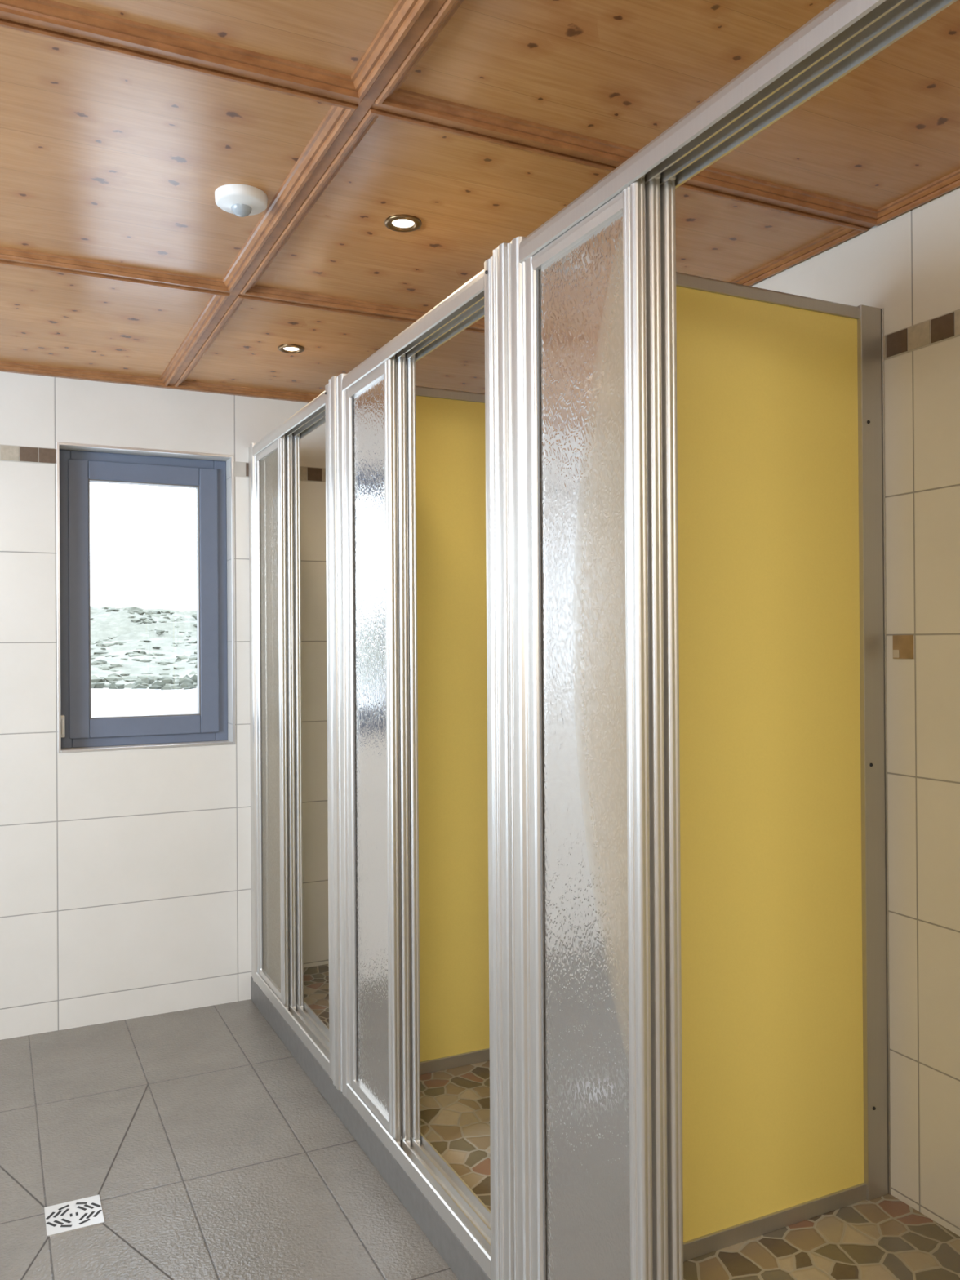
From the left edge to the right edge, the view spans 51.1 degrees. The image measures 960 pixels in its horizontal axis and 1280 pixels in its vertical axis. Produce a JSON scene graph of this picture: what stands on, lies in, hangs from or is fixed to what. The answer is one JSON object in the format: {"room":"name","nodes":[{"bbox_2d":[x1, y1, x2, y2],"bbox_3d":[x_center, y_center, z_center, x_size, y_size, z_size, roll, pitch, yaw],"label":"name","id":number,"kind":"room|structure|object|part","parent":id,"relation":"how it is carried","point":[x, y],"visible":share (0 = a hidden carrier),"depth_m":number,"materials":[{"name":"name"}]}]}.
{"room":"shower room","nodes":[
{"label":"shower room","id":0,"kind":"room"},
{"bbox_2d":[0,371,328,1039],"bbox_3d":[-1.666,0.229,3.417,3.903,2.364,0.300,0,0,-26],"label":"wall","id":1,"kind":"structure","parent":0,"point":[126,875],"depth_m":3.46,"materials":[{"name":"beige tile"}]},
{"bbox_2d":[59,448,227,748],"bbox_3d":[-1.211,-0.143,3.619,0.580,1.033,0.070,0,0,-26],"label":"window","id":2,"kind":"structure","parent":1,"relation":"in","point":[64,455],"depth_m":3.59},
{"bbox_2d":[60,715,64,737],"bbox_3d":[-1.434,0.296,3.448,0.014,0.075,0.040,0,0,-26],"label":"hinge cover","id":3,"kind":"object","parent":2,"relation":"attached to","point":[62,717],"visible":0.91,"depth_m":3.44,"materials":[{"name":"white plastic"}]},
{"bbox_2d":[67,458,218,738],"bbox_3d":[-1.203,-0.143,3.603,0.510,0.967,0.066,0,0,-26],"label":"casement","id":4,"kind":"object","parent":2,"relation":"attached to","point":[79,471],"visible":0.91,"depth_m":3.56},
{"bbox_2d":[88,478,200,719],"bbox_3d":[-1.200,-0.144,3.595,0.382,0.839,0.042,0,0,-26],"label":"seal","id":5,"kind":"object","parent":4,"relation":"attached to","point":[197,487],"visible":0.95,"depth_m":3.66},
{"bbox_2d":[56,441,235,753],"bbox_3d":[-1.155,-0.144,3.503,0.592,1.045,0.009,0,0,-26],"label":"trim","id":6,"kind":"structure","parent":1,"relation":"attached to","point":[58,444],"depth_m":3.48,"materials":[{"name":"tile"}]},
{"bbox_2d":[0,444,325,482],"bbox_3d":[-1.607,-0.615,3.288,3.503,0.054,0.012,0,0,-26],"label":"mosaic band","id":7,"kind":"object","parent":1,"relation":"attached to","point":[11,453],"visible":0.3,"depth_m":3.36,"materials":[{"name":"tile"}]},
{"bbox_2d":[248,443,257,982],"bbox_3d":[-0.788,0.259,3.632,0.082,1.925,0.084,0,0,-26],"label":"post","id":8,"kind":"object","parent":1,"relation":"attached to","point":[251,478],"visible":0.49,"depth_m":3.59,"materials":[{"name":"metal"}]},
{"bbox_2d":[0,999,458,1279],"bbox_3d":[-0.477,1.344,0.995,3.503,0.100,5.082,0,0,-26],"label":"floor","id":9,"kind":"structure","parent":0,"point":[208,1151],"depth_m":2.49,"materials":[{"name":"grey tile"}]},
{"bbox_2d":[44,1195,104,1236],"bbox_3d":[-0.918,1.305,2.270,0.118,0.014,0.124,0,0,-26],"label":"floor drain","id":10,"kind":"object","parent":9,"relation":"on","point":[68,1216],"visible":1,"depth_m":2.26,"materials":[{"name":"silver metal"}]},
{"bbox_2d":[250,977,490,1279],"bbox_3d":[-0.100,1.254,2.248,0.089,0.085,3.162,0,0,-26],"label":"kerb","id":11,"kind":"object","parent":9,"relation":"on","point":[460,1260],"visible":0.49,"depth_m":2.44,"materials":[{"name":"grey tile"}]},
{"bbox_2d":[252,391,328,1075],"bbox_3d":[-0.582,0.258,3.209,0.075,1.921,0.862,0,0,-26],"label":"shower enclosure","id":12,"kind":"object","parent":11,"relation":"on","point":[279,975],"visible":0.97,"depth_m":3.28,"materials":[{"name":"metal"}]},
{"bbox_3d":[-0.712,0.264,3.422,0.001,1.792,0.287,0,0,-26],"label":"pane","id":13,"kind":"part","parent":12,"relation":"part of","materials":[{"name":"clear glass"}]},
{"bbox_3d":[-0.713,0.264,3.422,0.020,1.882,0.353,0,0,-26],"label":"frame","id":14,"kind":"part","parent":12,"relation":"part of","materials":[{"name":"metal"}]},
{"bbox_3d":[-0.589,-0.680,3.212,0.075,0.044,0.862,0,0,-26],"label":"header rail","id":15,"kind":"part","parent":12,"relation":"part of","materials":[{"name":"metal"}]},
{"bbox_3d":[-0.690,0.264,3.428,0.019,1.882,0.355,0,0,-26],"label":"frame","id":16,"kind":"part","parent":12,"relation":"part of","materials":[{"name":"metal"}]},
{"bbox_3d":[-0.667,0.264,3.433,0.019,1.882,0.357,0,0,-26],"label":"frame","id":17,"kind":"part","parent":12,"relation":"part of","materials":[{"name":"metal"}]},
{"bbox_2d":[324,373,348,1097],"bbox_3d":[-0.361,0.250,2.752,0.087,1.930,0.153,0,0,-26],"label":"post","id":18,"kind":"object","parent":11,"relation":"on","point":[334,394],"visible":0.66,"depth_m":2.71,"materials":[{"name":"metal"}]},
{"bbox_2d":[342,269,491,1279],"bbox_3d":[-0.140,0.252,2.303,0.075,1.921,0.855,0,0,-26],"label":"shower enclosure","id":19,"kind":"object","parent":11,"relation":"on","point":[383,1086],"visible":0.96,"depth_m":2.39,"materials":[{"name":"silver metal"}]},
{"bbox_3d":[-0.273,0.258,2.523,0.001,1.792,0.267,0,0,-26],"label":"pane","id":20,"kind":"part","parent":19,"relation":"part of","materials":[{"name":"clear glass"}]},
{"bbox_3d":[-0.275,0.258,2.523,0.020,1.882,0.333,0,0,-26],"label":"frame","id":21,"kind":"part","parent":19,"relation":"part of","materials":[{"name":"metal"}]},
{"bbox_3d":[-0.252,0.258,2.529,0.019,1.882,0.335,0,0,-26],"label":"frame","id":22,"kind":"part","parent":19,"relation":"part of","materials":[{"name":"metal"}]},
{"bbox_3d":[-0.229,0.258,2.535,0.019,1.882,0.337,0,0,-26],"label":"frame","id":23,"kind":"part","parent":19,"relation":"part of","materials":[{"name":"metal"}]},
{"bbox_3d":[-0.146,-0.686,2.306,0.075,0.044,0.855,0,0,-26],"label":"header rail","id":24,"kind":"part","parent":19,"relation":"part of","materials":[{"name":"metal"}]},
{"bbox_2d":[415,386,489,1075],"bbox_3d":[0.031,0.250,2.921,0.765,1.925,0.034,0,0,-26],"label":"partition frame","id":25,"kind":"object","parent":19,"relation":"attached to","point":[483,1055],"visible":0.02,"depth_m":2.85,"materials":[{"name":"metal"}]},
{"bbox_2d":[415,395,489,1062],"bbox_3d":[0.035,0.247,2.923,0.774,1.870,0.022,0,0,-26],"label":"wall","id":26,"kind":"structure","parent":19,"relation":"attached to","point":[454,917],"depth_m":2.86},
{"bbox_2d":[484,236,528,1279],"bbox_3d":[0.077,0.244,1.854,0.087,1.930,0.143,0,0,-26],"label":"post","id":27,"kind":"object","parent":11,"relation":"on","point":[503,272],"visible":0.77,"depth_m":1.82,"materials":[{"name":"metal"}]},
{"bbox_2d":[519,0,957,1279],"bbox_3d":[0.314,0.246,1.373,0.075,1.921,0.935,0,0,-26],"label":"shower enclosure","id":28,"kind":"object","parent":11,"relation":"on","point":[602,647],"visible":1,"depth_m":1.54,"materials":[{"name":"silver metal"}]},
{"bbox_3d":[0.166,0.252,1.623,0.001,1.792,0.282,0,0,-26],"label":"pane","id":29,"kind":"part","parent":28,"relation":"part of","materials":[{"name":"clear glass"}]},
{"bbox_3d":[0.165,0.252,1.623,0.020,1.882,0.348,0,0,-26],"label":"frame","id":30,"kind":"part","parent":28,"relation":"part of","materials":[{"name":"metal"}]},
{"bbox_3d":[0.188,0.252,1.629,0.019,1.882,0.350,0,0,-26],"label":"frame","id":31,"kind":"part","parent":28,"relation":"part of","materials":[{"name":"metal"}]},
{"bbox_3d":[0.211,0.252,1.635,0.019,1.882,0.352,0,0,-26],"label":"frame","id":32,"kind":"part","parent":28,"relation":"part of","materials":[{"name":"metal"}]},
{"bbox_3d":[0.308,-0.693,1.376,0.075,0.044,0.935,0,0,-26],"label":"header rail","id":33,"kind":"part","parent":28,"relation":"part of","materials":[{"name":"metal"}]},
{"bbox_2d":[675,285,864,1242],"bbox_3d":[0.479,0.241,2.014,0.774,1.870,0.022,0,0,-26],"label":"wall","id":34,"kind":"structure","parent":28,"relation":"attached to","point":[772,1078],"depth_m":2.06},
{"bbox_2d":[675,271,866,1262],"bbox_3d":[0.475,0.244,2.012,0.765,1.925,0.034,0,0,-26],"label":"partition frame","id":35,"kind":"object","parent":28,"relation":"attached to","point":[717,1240],"visible":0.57,"depth_m":2.05,"materials":[{"name":"metal"}]},
{"bbox_2d":[0,0,959,395],"bbox_3d":[-0.515,-0.979,1.047,3.903,0.120,5.582,0,0,-26],"label":"ceiling","id":36,"kind":"structure","parent":0,"point":[105,156],"depth_m":1.92,"materials":[{"name":"brown wood"}]},
{"bbox_2d":[214,183,267,217],"bbox_3d":[-0.492,-0.895,2.069,0.106,0.042,0.106,0,0,-26],"label":"sensor","id":37,"kind":"object","parent":36,"relation":"attached to","point":[239,200],"visible":1,"depth_m":2.04,"materials":[{"name":"white plastic"}]},
{"bbox_2d":[277,344,304,353],"bbox_3d":[-0.589,-0.908,3.135,0.082,0.007,0.082,0,0,-26],"label":"recessed light","id":38,"kind":"object","parent":36,"relation":"in","point":[288,348],"visible":1,"depth_m":3.13,"materials":[{"name":"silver metal"}]},
{"bbox_2d":[384,214,422,231],"bbox_3d":[-0.169,-0.914,2.205,0.082,0.007,0.082,0,0,-26],"label":"recessed light","id":39,"kind":"object","parent":36,"relation":"in","point":[401,223],"visible":1,"depth_m":2.20,"materials":[{"name":"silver metal"}]},
{"bbox_2d":[0,0,959,403],"bbox_3d":[-0.493,-0.908,1.002,3.503,0.022,5.082,0,0,-26],"label":"trim","id":40,"kind":"structure","parent":36,"relation":"attached to","point":[372,91],"depth_m":1.87,"materials":[{"name":"brown wood"}]},
{"bbox_2d":[303,964,959,1279],"bbox_3d":[0.307,1.252,2.447,0.818,0.086,3.162,0,0,-26],"label":"floor","id":41,"kind":"structure","parent":0,"point":[883,1237],"depth_m":2.05,"materials":[{"name":"beige stone"}]},
{"bbox_2d":[750,186,959,1235],"bbox_3d":[1.222,0.203,1.721,0.200,2.364,5.282,0,0,-26],"label":"wall","id":42,"kind":"structure","parent":0,"point":[907,265],"depth_m":2.10,"materials":[{"name":"beige tile"}]},
{"bbox_2d":[856,304,890,1200],"bbox_3d":[0.846,0.241,2.193,0.063,1.927,0.054,0,0,-26],"label":"partition frame","id":43,"kind":"object","parent":42,"relation":"attached to","point":[870,323],"visible":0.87,"depth_m":2.17,"materials":[{"name":"metal"}]},
{"bbox_2d":[866,420,875,1110],"bbox_3d":[0.845,0.269,2.165,0.008,1.488,0.002,0,0,-26],"label":"screws","id":44,"kind":"object","parent":43,"relation":"attached to","point":[868,421],"visible":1,"depth_m":2.16,"materials":[{"name":"silver metal"}]},
{"bbox_2d":[893,635,913,658],"bbox_3d":[0.907,0.015,2.144,0.014,0.050,0.052,0,0,-26],"label":"decorative tile inset","id":45,"kind":"structure","parent":42,"relation":"attached to","point":[903,645],"depth_m":2.14},
{"bbox_2d":[883,309,959,359],"bbox_3d":[1.086,-0.639,1.771,0.012,0.054,5.082,0,0,-26],"label":"mosaic band","id":46,"kind":"object","parent":42,"relation":"attached to","point":[946,326],"visible":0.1,"depth_m":2.09,"materials":[{"name":"tile"}]},
{"label":"outside","id":47,"kind":"structure","parent":0,"visible":0},
{"bbox_2d":[90,605,197,716],"bbox_3d":[-7.368,-1.058,49.269,90.000,5.401,85.000,0,0,-26],"label":"hillside","id":48,"kind":"structure","parent":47,"point":[144,661],"depth_m":32.16,"materials":[{"name":"white snow"}]}
]}

